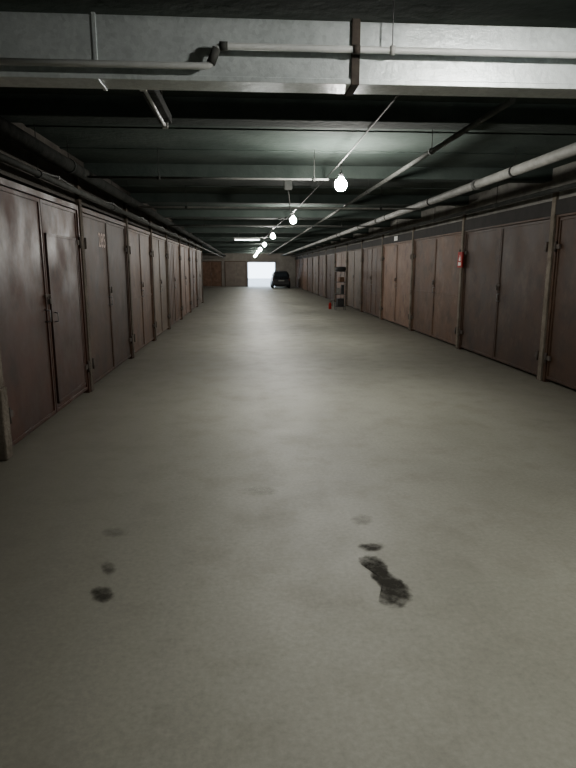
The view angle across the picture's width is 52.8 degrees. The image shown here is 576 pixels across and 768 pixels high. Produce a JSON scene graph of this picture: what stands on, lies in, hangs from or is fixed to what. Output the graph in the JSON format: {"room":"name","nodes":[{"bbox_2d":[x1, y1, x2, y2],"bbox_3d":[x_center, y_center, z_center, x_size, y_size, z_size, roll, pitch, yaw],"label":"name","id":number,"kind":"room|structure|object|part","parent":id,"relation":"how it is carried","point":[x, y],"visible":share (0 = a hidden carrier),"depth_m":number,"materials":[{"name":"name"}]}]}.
{"room":"parking garage","nodes":[
{"label":"parking garage","id":0,"kind":"room"},
{"bbox_2d":[0,123,200,249],"bbox_3d":[-5.423,-4.420,22.755,3.390,3.150,57.400,-1,11,-4],"label":"wall","id":1,"kind":"structure","parent":0,"point":[7,148],"depth_m":6.65,"materials":[{"name":"concrete"}]},
{"bbox_2d":[0,351,12,460],"bbox_3d":[-2.454,-0.586,4.718,0.160,2.500,0.140,-1,11,-4],"label":"trim","id":2,"kind":"structure","parent":1,"relation":"attached to","point":[6,450],"depth_m":4.87,"materials":[{"name":"paint"}]},
{"bbox_2d":[0,177,90,446],"bbox_3d":[-2.536,-0.791,6.103,0.131,2.360,2.680,-1,11,-4],"label":"garage door","id":3,"kind":"structure","parent":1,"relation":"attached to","point":[44,346],"depth_m":5.86,"materials":[{"name":"brown paint"}]},
{"bbox_3d":[-2.563,-0.783,6.727,0.029,1.820,1.090,-1,11,-4],"label":"wicket door","id":4,"kind":"part","parent":3,"relation":"part of","materials":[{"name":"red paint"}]},
{"bbox_2d":[70,175,93,391],"bbox_3d":[-2.658,-1.280,7.427,0.140,2.800,0.120,-1,11,-4],"label":"trim","id":5,"kind":"structure","parent":1,"relation":"attached to","point":[78,201],"depth_m":7.38,"materials":[{"name":"brown metal"}]},
{"bbox_2d":[82,207,132,383],"bbox_3d":[-2.733,-1.348,8.890,0.131,2.360,2.780,-1,11,-4],"label":"garage door","id":6,"kind":"structure","parent":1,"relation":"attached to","point":[105,238],"depth_m":8.70,"materials":[{"name":"brown paint"}]},
{"bbox_2d":[36,169,197,244],"bbox_3d":[-3.139,-3.977,15.127,0.110,0.069,23.416,-1,11,-4],"label":"cable","id":7,"kind":"object","parent":1,"relation":"attached to","point":[51,175],"visible":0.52,"depth_m":6.53,"materials":[{"name":"rubber"}]},
{"bbox_2d":[121,202,134,357],"bbox_3d":[-2.859,-1.847,10.264,0.140,2.800,0.120,-1,11,-4],"label":"trim","id":8,"kind":"structure","parent":1,"relation":"attached to","point":[124,204],"depth_m":10.22,"materials":[{"name":"brown metal"}]},
{"bbox_2d":[128,224,154,352],"bbox_3d":[-2.923,-1.886,11.581,0.131,2.360,2.480,-1,11,-4],"label":"gate","id":9,"kind":"object","parent":1,"relation":"attached to","point":[139,239],"visible":0.84,"depth_m":11.54,"materials":[{"name":"brown paint"}]},
{"bbox_2d":[145,215,156,340],"bbox_3d":[-3.039,-2.355,12.808,0.140,2.800,0.120,-1,11,-4],"label":"trim","id":10,"kind":"structure","parent":1,"relation":"attached to","point":[149,217],"depth_m":12.79,"materials":[{"name":"brown metal"}]},
{"bbox_2d":[152,233,169,335],"bbox_3d":[-3.100,-2.384,14.075,0.131,2.360,2.380,-1,11,-4],"label":"gate","id":11,"kind":"object","parent":1,"relation":"attached to","point":[160,257],"visible":0.79,"depth_m":14.14,"materials":[{"name":"brown paint"}]},
{"bbox_2d":[164,224,170,328],"bbox_3d":[-3.212,-2.844,15.253,0.140,2.800,0.120,-1,11,-4],"label":"trim","id":12,"kind":"structure","parent":1,"relation":"attached to","point":[165,226],"depth_m":15.23,"materials":[{"name":"brown metal"}]},
{"bbox_2d":[167,239,181,325],"bbox_3d":[-3.290,-2.922,16.765,0.131,2.360,2.880,-1,11,-4],"label":"gate","id":13,"kind":"object","parent":1,"relation":"attached to","point":[174,259],"visible":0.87,"depth_m":16.84,"materials":[{"name":"brown paint"}]},
{"bbox_2d":[178,231,182,318],"bbox_3d":[-3.420,-3.430,18.188,0.140,2.800,0.120,-1,11,-4],"label":"trim","id":14,"kind":"structure","parent":1,"relation":"attached to","point":[178,231],"depth_m":18.11,"materials":[{"name":"brown metal"}]},
{"bbox_2d":[180,244,190,315],"bbox_3d":[-3.498,-3.508,19.700,0.131,2.360,2.880,-1,11,-4],"label":"gate","id":15,"kind":"object","parent":1,"relation":"attached to","point":[185,268],"visible":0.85,"depth_m":19.86,"materials":[{"name":"brown paint"}]},
{"bbox_2d":[186,237,191,311],"bbox_3d":[-3.627,-4.017,21.123,0.140,2.800,0.120,-1,11,-4],"label":"trim","id":16,"kind":"structure","parent":1,"relation":"attached to","point":[188,237],"depth_m":21.15,"materials":[{"name":"brown metal"}]},
{"bbox_2d":[190,247,197,309],"bbox_3d":[-3.706,-4.095,22.635,0.131,2.360,2.880,-1,11,-4],"label":"gate","id":17,"kind":"object","parent":1,"relation":"attached to","point":[193,267],"visible":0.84,"depth_m":22.84,"materials":[{"name":"brown paint"}]},
{"bbox_2d":[194,241,197,296],"bbox_3d":[-3.835,-4.603,24.058,0.140,2.800,0.120,-1,11,-4],"label":"trim","id":18,"kind":"structure","parent":1,"relation":"attached to","point":[195,241],"depth_m":23.92,"materials":[{"name":"brown metal"}]},
{"bbox_2d":[197,250,202,304],"bbox_3d":[-3.913,-4.681,25.570,0.131,2.360,2.880,-1,11,-4],"label":"gate","id":19,"kind":"object","parent":1,"relation":"attached to","point":[199,253],"visible":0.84,"depth_m":25.80,"materials":[{"name":"grey paint"}]},
{"bbox_2d":[202,252,298,252],"bbox_3d":[-3.844,-10.749,47.260,9.740,0.180,0.260,-1,11,-4],"label":"trim","id":20,"kind":"structure","parent":1,"relation":"attached to","point":[202,252],"depth_m":47.19,"materials":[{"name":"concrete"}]},
{"bbox_2d":[202,251,301,251],"bbox_3d":[-3.629,-10.143,44.227,9.740,0.180,0.260,-1,11,-4],"label":"trim","id":21,"kind":"structure","parent":1,"relation":"attached to","point":[202,251],"depth_m":44.17,"materials":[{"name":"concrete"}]},
{"bbox_2d":[202,250,305,250],"bbox_3d":[-3.414,-9.537,41.195,9.740,0.180,0.260,-1,11,-4],"label":"trim","id":22,"kind":"structure","parent":1,"relation":"attached to","point":[202,250],"depth_m":41.14,"materials":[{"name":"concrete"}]},
{"bbox_2d":[202,248,310,249],"bbox_3d":[-3.200,-8.931,38.162,9.740,0.180,0.260,-1,11,-4],"label":"trim","id":23,"kind":"structure","parent":1,"relation":"attached to","point":[205,248],"depth_m":38.12,"materials":[{"name":"metal"}]},
{"bbox_2d":[204,241,330,243],"bbox_3d":[-2.556,-7.113,29.064,9.740,0.180,0.260,-1,11,-4],"label":"trim","id":24,"kind":"structure","parent":1,"relation":"attached to","point":[207,242],"depth_m":29.03,"materials":[{"name":"metal"}]},
{"bbox_2d":[199,238,340,241],"bbox_3d":[-0.790,-6.528,26.137,6.630,0.180,0.260,-1,11,-4],"label":"trim","id":25,"kind":"structure","parent":1,"relation":"attached to","point":[202,239],"depth_m":26.02,"materials":[{"name":"metal"}]},
{"bbox_2d":[193,233,352,237],"bbox_3d":[-0.575,-5.922,23.105,6.630,0.180,0.260,-1,11,-4],"label":"beam","id":26,"kind":"structure","parent":1,"relation":"attached to","point":[198,235],"depth_m":23.00,"materials":[{"name":"metal"}]},
{"bbox_2d":[184,228,368,233],"bbox_3d":[-0.361,-5.316,20.072,6.630,0.180,0.260,-1,11,-4],"label":"beam","id":27,"kind":"structure","parent":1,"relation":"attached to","point":[190,230],"depth_m":19.93,"materials":[{"name":"metal"}]},
{"bbox_2d":[173,220,389,227],"bbox_3d":[-0.146,-4.710,17.040,6.630,0.180,0.260,-1,11,-4],"label":"beam","id":28,"kind":"structure","parent":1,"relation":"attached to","point":[385,224],"depth_m":16.92,"materials":[{"name":"concrete"}]},
{"bbox_2d":[0,93,575,131],"bbox_3d":[0.712,-2.286,4.909,6.630,0.180,0.260,-1,11,-4],"label":"beam","id":29,"kind":"structure","parent":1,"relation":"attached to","point":[15,108],"depth_m":4.76,"materials":[{"name":"concrete"}]},
{"bbox_2d":[156,210,420,218],"bbox_3d":[0.069,-4.104,14.007,6.630,0.180,0.260,-1,11,-4],"label":"ceiling beam","id":30,"kind":"structure","parent":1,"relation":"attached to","point":[165,213],"depth_m":13.89,"materials":[{"name":"concrete"}]},
{"bbox_2d":[130,193,468,205],"bbox_3d":[0.283,-3.498,10.974,6.630,0.180,0.260,-1,11,-4],"label":"ceiling beam","id":31,"kind":"structure","parent":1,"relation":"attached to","point":[144,198],"depth_m":10.85,"materials":[{"name":"concrete"}]},
{"bbox_2d":[84,163,552,182],"bbox_3d":[0.498,-2.892,7.942,6.630,0.180,0.260,-1,11,-4],"label":"ceiling beam","id":32,"kind":"structure","parent":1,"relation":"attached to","point":[350,173],"depth_m":7.81,"materials":[{"name":"concrete"}]},
{"bbox_2d":[202,253,294,286],"bbox_3d":[-4.036,-10.056,50.963,10.140,3.150,0.200,-1,11,-4],"label":"wall","id":33,"kind":"structure","parent":0,"point":[286,262],"depth_m":50.83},
{"bbox_2d":[202,261,221,286],"bbox_3d":[-6.739,-9.621,50.701,1.900,2.200,0.107,-1,11,-4],"label":"gate","id":34,"kind":"object","parent":33,"relation":"attached to","point":[212,270],"visible":0.81,"depth_m":50.70,"materials":[{"name":"brown paint"}]},
{"bbox_2d":[224,261,246,286],"bbox_3d":[-4.594,-9.650,50.847,1.900,2.200,0.107,-1,11,-4],"label":"gate","id":35,"kind":"object","parent":33,"relation":"attached to","point":[232,279],"visible":1,"depth_m":50.85,"materials":[{"name":"brown paint"}]},
{"bbox_2d":[247,261,275,286],"bbox_3d":[-2.334,-9.699,51.139,2.550,2.180,0.270,-1,11,-4],"label":"trim","id":36,"kind":"structure","parent":33,"relation":"attached to","point":[247,261],"depth_m":50.84,"materials":[{"name":"paint"}]},
{"bbox_2d":[0,286,575,767],"bbox_3d":[-0.131,-2.947,23.424,15.000,0.200,57.400,-1,11,-4],"label":"floor","id":37,"kind":"structure","parent":0,"point":[226,482],"depth_m":3.26,"materials":[{"name":"concrete"}]},
{"bbox_2d":[93,588,111,600],"bbox_3d":[-0.928,1.051,2.897,0.139,0.001,0.176,-1,11,-4],"label":"oil stain","id":38,"kind":"object","parent":37,"relation":"on","point":[99,595],"visible":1,"depth_m":2.90,"materials":[{"name":"grey liquid"}]},
{"bbox_2d":[270,271,289,287],"bbox_3d":[-0.649,-8.629,47.873,1.530,1.362,3.582,-1,11,-4],"label":"parked car","id":39,"kind":"object","parent":37,"relation":"on","point":[279,278],"visible":0.99,"depth_m":46.30,"materials":[{"name":"paint"}]},
{"bbox_2d":[334,271,345,309],"bbox_3d":[2.027,-3.623,22.522,0.380,1.480,0.360,-1,11,-4],"label":"shelf rack","id":40,"kind":"object","parent":37,"relation":"on","point":[335,271],"visible":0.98,"depth_m":22.37,"materials":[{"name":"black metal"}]},
{"bbox_2d":[336,298,343,305],"bbox_3d":[2.028,-3.183,22.589,0.270,0.305,0.230,-2,11,-10],"label":"storage box","id":41,"kind":"object","parent":40,"relation":"on","point":[339,301],"visible":0.99,"depth_m":22.48,"materials":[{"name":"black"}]},
{"bbox_2d":[335,267,345,270],"bbox_3d":[2.027,-4.434,22.360,0.430,0.170,0.430,-1,11,-4],"label":"tyre","id":42,"kind":"object","parent":40,"relation":"on","point":[336,268],"visible":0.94,"depth_m":22.19,"materials":[{"name":"black rubber"}]},
{"bbox_2d":[338,277,344,281],"bbox_3d":[2.058,-4.041,22.420,0.210,0.175,0.190,-4,12,-18],"label":"storage box","id":43,"kind":"object","parent":40,"relation":"on","point":[340,279],"visible":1,"depth_m":22.34,"materials":[{"name":"brown cardboard"}]},
{"bbox_3d":[2.218,-3.592,22.367,0.020,1.480,0.020,-1,11,-4],"label":"post","id":44,"kind":"part","parent":40,"relation":"part of","materials":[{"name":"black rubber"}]},
{"bbox_2d":[361,544,380,549],"bbox_3d":[0.489,0.952,3.386,0.175,0.001,0.117,-1,11,-4],"label":"oil stain","id":45,"kind":"object","parent":37,"relation":"on","point":[368,547],"visible":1,"depth_m":3.38,"materials":[{"name":"grey liquid"}]},
{"bbox_2d":[361,557,409,605],"bbox_3d":[0.512,1.021,3.045,0.216,0.001,0.550,-1,11,-4],"label":"oil stain","id":46,"kind":"object","parent":37,"relation":"on","point":[391,587],"visible":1,"depth_m":3.01,"materials":[{"name":"grey liquid"}]},
{"bbox_2d":[0,0,575,233],"bbox_3d":[-2.126,-6.027,22.667,10.600,0.262,57.400,-1,11,-4],"label":"ceiling","id":47,"kind":"structure","parent":0,"point":[89,143],"depth_m":6.07,"materials":[{"name":"concrete"}]},
{"bbox_2d":[0,123,223,257],"bbox_3d":[-3.887,-6.526,27.089,0.076,0.518,47.890,-1,11,-4],"label":"pipe","id":48,"kind":"object","parent":47,"relation":"hanging from","point":[8,160],"visible":0.87,"depth_m":6.41,"materials":[{"name":"grey metal"}]},
{"bbox_2d":[0,116,225,255],"bbox_3d":[-3.794,-6.593,27.031,0.148,0.364,47.990,-1,11,-4],"label":"pipe","id":49,"kind":"object","parent":47,"relation":"hanging from","point":[9,131],"visible":0.89,"depth_m":6.05,"materials":[{"name":"grey metal"}]},
{"bbox_2d":[140,90,171,128],"bbox_3d":[-0.848,-1.923,3.675,0.090,0.370,0.980,-1,11,-4],"label":"lamp","id":50,"kind":"object","parent":47,"relation":"hanging from","point":[154,98],"visible":0.68,"depth_m":3.74,"materials":[{"name":"white plastic"}]},
{"bbox_2d":[88,147,328,180],"bbox_3d":[-0.901,-2.534,6.688,2.760,0.350,0.040,-1,11,-4],"label":"pipe","id":51,"kind":"object","parent":47,"relation":"hanging from","point":[158,177],"visible":1,"depth_m":6.71,"materials":[{"name":"grey metal"}]},
{"bbox_2d":[234,233,259,239],"bbox_3d":[-1.434,-5.235,20.319,0.920,0.395,0.070,-1,11,-4],"label":"lamp","id":52,"kind":"object","parent":47,"relation":"hanging from","point":[238,233],"visible":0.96,"depth_m":20.31,"materials":[{"name":"white plastic"}]},
{"bbox_2d":[202,246,315,247],"bbox_3d":[-2.985,-8.325,35.130,9.740,0.180,0.260,-1,11,-4],"label":"beam","id":53,"kind":"structure","parent":47,"relation":"attached to","point":[202,246],"depth_m":35.09,"materials":[{"name":"metal"}]},
{"bbox_2d":[202,244,322,245],"bbox_3d":[-2.771,-7.719,32.097,9.740,0.180,0.260,-1,11,-4],"label":"beam","id":54,"kind":"structure","parent":47,"relation":"attached to","point":[202,244],"depth_m":32.06,"materials":[{"name":"metal"}]},
{"bbox_2d":[171,221,369,226],"bbox_3d":[-0.393,-3.886,13.916,4.790,0.212,0.044,-1,11,-4],"label":"pipe","id":55,"kind":"object","parent":47,"relation":"hanging from","point":[341,225],"visible":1,"depth_m":13.95,"materials":[{"name":"grey metal"}]},
{"bbox_2d":[138,185,420,209],"bbox_3d":[-0.103,-3.143,9.791,4.790,0.374,0.048,-1,11,-4],"label":"pipe","id":56,"kind":"object","parent":47,"relation":"hanging from","point":[185,207],"visible":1,"depth_m":9.80,"materials":[{"name":"metal"}]},
{"bbox_2d":[0,11,575,98],"bbox_3d":[0.839,-1.777,3.085,6.340,0.423,0.206,-1,11,-4],"label":"ventilation duct","id":57,"kind":"object","parent":47,"relation":"hanging from","point":[92,36],"visible":0.95,"depth_m":2.96,"materials":[{"name":"metal"}]},
{"bbox_2d":[0,0,575,69],"bbox_3d":[0.849,-1.763,2.928,6.340,0.390,0.044,-1,11,-4],"label":"pipe","id":58,"kind":"object","parent":47,"relation":"hanging from","point":[222,45],"visible":1,"depth_m":2.87,"materials":[{"name":"grey metal"}]},
{"bbox_3d":[0.525,-1.815,2.894,0.005,0.275,0.006,-1,11,-4],"label":"hanger rod","id":59,"kind":"part","parent":58,"relation":"part of","materials":[{"name":"metal"}]},
{"bbox_2d":[285,180,291,211],"bbox_3d":[0.004,-2.585,7.964,0.104,0.431,0.068,-1,11,-4],"label":"junction box","id":60,"kind":"object","parent":47,"relation":"attached to","point":[288,183],"visible":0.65,"depth_m":7.91,"materials":[{"name":"grey paint"}]},
{"bbox_3d":[0.006,-2.716,7.907,0.104,0.132,0.008,-1,11,-4],"label":"lid","id":61,"kind":"part","parent":60,"relation":"part of","materials":[{"name":"grey paint"}]},
{"bbox_2d":[255,95,398,252],"bbox_3d":[-1.008,-6.226,25.211,0.191,0.012,44.102,-1,11,-4],"label":"cable","id":62,"kind":"object","parent":47,"relation":"hanging from","point":[395,98],"visible":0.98,"depth_m":5.64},
{"bbox_2d":[290,214,295,223],"bbox_3d":[0.111,-3.539,12.385,0.138,0.227,0.138,-1,11,-4],"label":"hanging bulb","id":63,"kind":"object","parent":62,"relation":"hanging from","point":[293,219],"visible":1,"depth_m":12.35,"materials":[{"name":"white glass"}]},
{"bbox_2d":[335,163,346,190],"bbox_3d":[0.597,-2.328,6.528,0.138,0.307,0.138,-1,11,-4],"label":"hanging bulb","id":64,"kind":"object","parent":62,"relation":"hanging from","point":[340,184],"visible":1,"depth_m":6.50,"materials":[{"name":"white glass"}]},
{"bbox_3d":[0.597,-2.253,6.543,0.138,0.155,0.138,-1,11,-4],"label":"bulb","id":65,"kind":"part","parent":64,"relation":"part of","materials":[{"name":"white glass"}]},
{"bbox_2d":[268,97,515,254],"bbox_3d":[-0.100,-6.722,27.369,0.064,0.242,47.790,-1,11,-4],"label":"pipe","id":66,"kind":"object","parent":47,"relation":"hanging from","point":[511,100],"visible":0.91,"depth_m":5.62,"materials":[{"name":"grey metal"}]},
{"bbox_2d":[281,142,575,255],"bbox_3d":[1.663,-6.712,27.544,1.240,0.330,47.696,-1,11,-4],"label":"pipe","id":67,"kind":"object","parent":47,"relation":"hanging from","point":[567,151],"visible":0.91,"depth_m":7.43,"materials":[{"name":"metal"}]},
{"bbox_2d":[292,182,575,256],"bbox_3d":[1.971,-6.738,27.870,0.076,0.408,47.090,-1,11,-4],"label":"pipe","id":68,"kind":"object","parent":47,"relation":"hanging from","point":[572,185],"visible":0.89,"depth_m":9.74,"materials":[{"name":"grey metal"}]},
{"bbox_2d":[295,161,575,390],"bbox_3d":[2.777,-4.531,23.313,0.350,3.150,57.400,-1,11,-4],"label":"wall","id":69,"kind":"structure","parent":0,"point":[565,174],"depth_m":10.29,"materials":[{"name":"concrete"}]},
{"bbox_2d":[295,259,298,286],"bbox_3d":[0.807,-9.341,48.944,0.131,2.340,3.180,-1,11,-4],"label":"gate","id":70,"kind":"object","parent":69,"relation":"attached to","point":[297,260],"visible":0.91,"depth_m":48.92,"materials":[{"name":"brown paint"}]},
{"bbox_2d":[299,259,301,287],"bbox_3d":[1.035,-8.696,45.715,0.131,2.340,3.180,-1,11,-4],"label":"gate","id":71,"kind":"object","parent":69,"relation":"attached to","point":[300,260],"visible":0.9,"depth_m":46.21,"materials":[{"name":"brown paint"}]},
{"bbox_2d":[302,254,302,288],"bbox_3d":[1.170,-8.531,44.071,0.150,2.660,0.100,-1,11,-4],"label":"trim","id":72,"kind":"structure","parent":69,"relation":"attached to","point":[302,254],"depth_m":44.02,"materials":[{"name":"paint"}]},
{"bbox_2d":[303,258,306,289],"bbox_3d":[1.264,-8.051,42.487,0.131,2.340,3.180,-1,11,-4],"label":"gate","id":73,"kind":"object","parent":69,"relation":"attached to","point":[304,259],"visible":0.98,"depth_m":42.41,"materials":[{"name":"brown paint"}]},
{"bbox_2d":[307,257,311,291],"bbox_3d":[1.492,-7.406,39.259,0.131,2.340,3.180,-1,11,-4],"label":"gate","id":74,"kind":"object","parent":69,"relation":"attached to","point":[309,260],"visible":0.88,"depth_m":39.52,"materials":[{"name":"brown paint"}]},
{"bbox_2d":[312,256,317,293],"bbox_3d":[1.721,-6.761,36.031,0.131,2.340,3.180,-1,11,-4],"label":"gate","id":75,"kind":"object","parent":69,"relation":"attached to","point":[315,259],"visible":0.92,"depth_m":36.14,"materials":[{"name":"grey paint"}]},
{"bbox_2d":[318,255,325,296],"bbox_3d":[1.949,-6.116,32.803,0.131,2.340,3.180,-1,11,-4],"label":"gate","id":76,"kind":"object","parent":69,"relation":"attached to","point":[321,283],"visible":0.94,"depth_m":33.11,"materials":[{"name":"brown paint"}]},
{"bbox_2d":[325,249,326,297],"bbox_3d":[2.084,-5.951,31.158,0.150,2.660,0.100,-1,11,-4],"label":"trim","id":77,"kind":"structure","parent":69,"relation":"attached to","point":[326,249],"depth_m":31.13,"materials":[{"name":"paint"}]},
{"bbox_2d":[325,253,334,299],"bbox_3d":[2.178,-5.471,29.574,0.131,2.340,3.180,-1,11,-4],"label":"gate","id":78,"kind":"object","parent":69,"relation":"attached to","point":[330,258],"visible":0.87,"depth_m":29.66,"materials":[{"name":"brown paint"}]},
{"bbox_2d":[334,246,335,299],"bbox_3d":[2.312,-5.306,27.930,0.150,2.660,0.100,-1,11,-4],"label":"trim","id":79,"kind":"structure","parent":69,"relation":"attached to","point":[335,246],"depth_m":27.94,"materials":[{"name":"paint"}]},
{"bbox_2d":[335,251,345,303],"bbox_3d":[2.406,-4.826,26.346,0.131,2.340,3.180,-1,11,-4],"label":"gate","id":80,"kind":"object","parent":69,"relation":"attached to","point":[340,257],"visible":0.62,"depth_m":26.44,"materials":[{"name":"brown paint"}]},
{"bbox_2d":[346,243,347,286],"bbox_3d":[2.541,-4.661,24.702,0.150,2.660,0.100,-1,11,-4],"label":"trim","id":81,"kind":"structure","parent":69,"relation":"attached to","point":[347,243],"depth_m":24.56,"materials":[{"name":"paint"}]},
{"bbox_2d":[346,249,360,309],"bbox_3d":[2.635,-4.181,23.118,0.131,2.340,3.180,-1,11,-4],"label":"gate","id":82,"kind":"object","parent":69,"relation":"attached to","point":[353,256],"visible":0.9,"depth_m":23.17,"materials":[{"name":"grey paint"}]},
{"bbox_2d":[360,240,362,311],"bbox_3d":[2.769,-4.016,21.474,0.150,2.660,0.100,-1,11,-4],"label":"trim","id":83,"kind":"structure","parent":69,"relation":"attached to","point":[361,240],"depth_m":21.45,"materials":[{"name":"paint"}]},
{"bbox_2d":[361,245,381,316],"bbox_3d":[2.863,-3.536,19.889,0.131,2.340,3.180,-1,11,-4],"label":"gate","id":84,"kind":"object","parent":69,"relation":"attached to","point":[371,256],"visible":0.91,"depth_m":19.85,"materials":[{"name":"brown paint"}]},
{"bbox_2d":[379,235,383,318],"bbox_3d":[2.998,-3.370,18.245,0.150,2.660,0.100,-1,11,-4],"label":"trim","id":85,"kind":"structure","parent":69,"relation":"attached to","point":[382,235],"depth_m":18.22,"materials":[{"name":"paint"}]},
{"bbox_2d":[381,240,411,326],"bbox_3d":[3.095,-2.881,16.612,0.131,2.340,3.280,-1,11,-4],"label":"gate","id":86,"kind":"object","parent":69,"relation":"attached to","point":[396,258],"visible":0.82,"depth_m":16.50,"materials":[{"name":"brown paint"}]},
{"bbox_2d":[408,227,414,330],"bbox_3d":[3.233,-2.706,14.919,0.150,2.660,0.100,-1,11,-4],"label":"trim","id":87,"kind":"structure","parent":69,"relation":"attached to","point":[413,228],"depth_m":14.87,"materials":[{"name":"paint"}]},
{"bbox_2d":[410,231,461,344],"bbox_3d":[3.334,-2.207,13.237,0.131,2.340,3.380,-1,11,-4],"label":"gate","id":88,"kind":"object","parent":69,"relation":"attached to","point":[435,280],"visible":0.85,"depth_m":13.05,"materials":[{"name":"brown paint"}]},
{"bbox_2d":[296,196,575,259],"bbox_3d":[2.286,-6.325,27.520,0.050,0.200,48.000,-1,11,-4],"label":"trim","id":89,"kind":"structure","parent":69,"relation":"attached to","point":[565,205],"depth_m":10.36,"materials":[{"name":"metal"}]},
{"bbox_2d":[455,214,465,348],"bbox_3d":[3.475,-2.022,11.495,0.150,2.660,0.100,-1,11,-4],"label":"trim","id":90,"kind":"structure","parent":69,"relation":"attached to","point":[464,216],"depth_m":11.50,"materials":[{"name":"paint"}]},
{"bbox_2d":[457,252,463,267],"bbox_3d":[3.385,-2.438,11.385,0.033,0.300,0.240,-1,11,-4],"label":"fire sign","id":91,"kind":"object","parent":69,"relation":"attached to","point":[460,254],"visible":1,"depth_m":11.34,"materials":[{"name":"red paint"}]},
{"bbox_2d":[458,216,550,378],"bbox_3d":[3.573,-1.532,9.862,0.131,2.340,3.280,-1,11,-4],"label":"garage door","id":92,"kind":"structure","parent":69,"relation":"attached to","point":[504,275],"depth_m":9.55,"materials":[{"name":"brown paint"}]},
{"bbox_2d":[537,192,558,380],"bbox_3d":[3.711,-1.357,8.169,0.150,2.660,0.100,-1,11,-4],"label":"trim","id":93,"kind":"structure","parent":69,"relation":"attached to","point":[555,197],"depth_m":8.14,"materials":[{"name":"dark steel"}]},
{"bbox_2d":[542,212,575,389],"bbox_3d":[3.805,-0.877,6.585,0.131,2.340,3.180,-1,11,-4],"label":"gate","id":94,"kind":"object","parent":69,"relation":"attached to","point":[559,366],"visible":0.94,"depth_m":7.84,"materials":[{"name":"brown paint"}]},
{"label":"outside","id":95,"kind":"structure","parent":0,"visible":0},
{"bbox_2d":[248,278,270,286],"bbox_3d":[-5.096,-12.686,72.340,60.000,0.230,42.800,-1,11,-4],"label":"ground","id":96,"kind":"structure","parent":95,"point":[252,282],"depth_m":66.57,"materials":[{"name":"grey concrete"}]}
]}

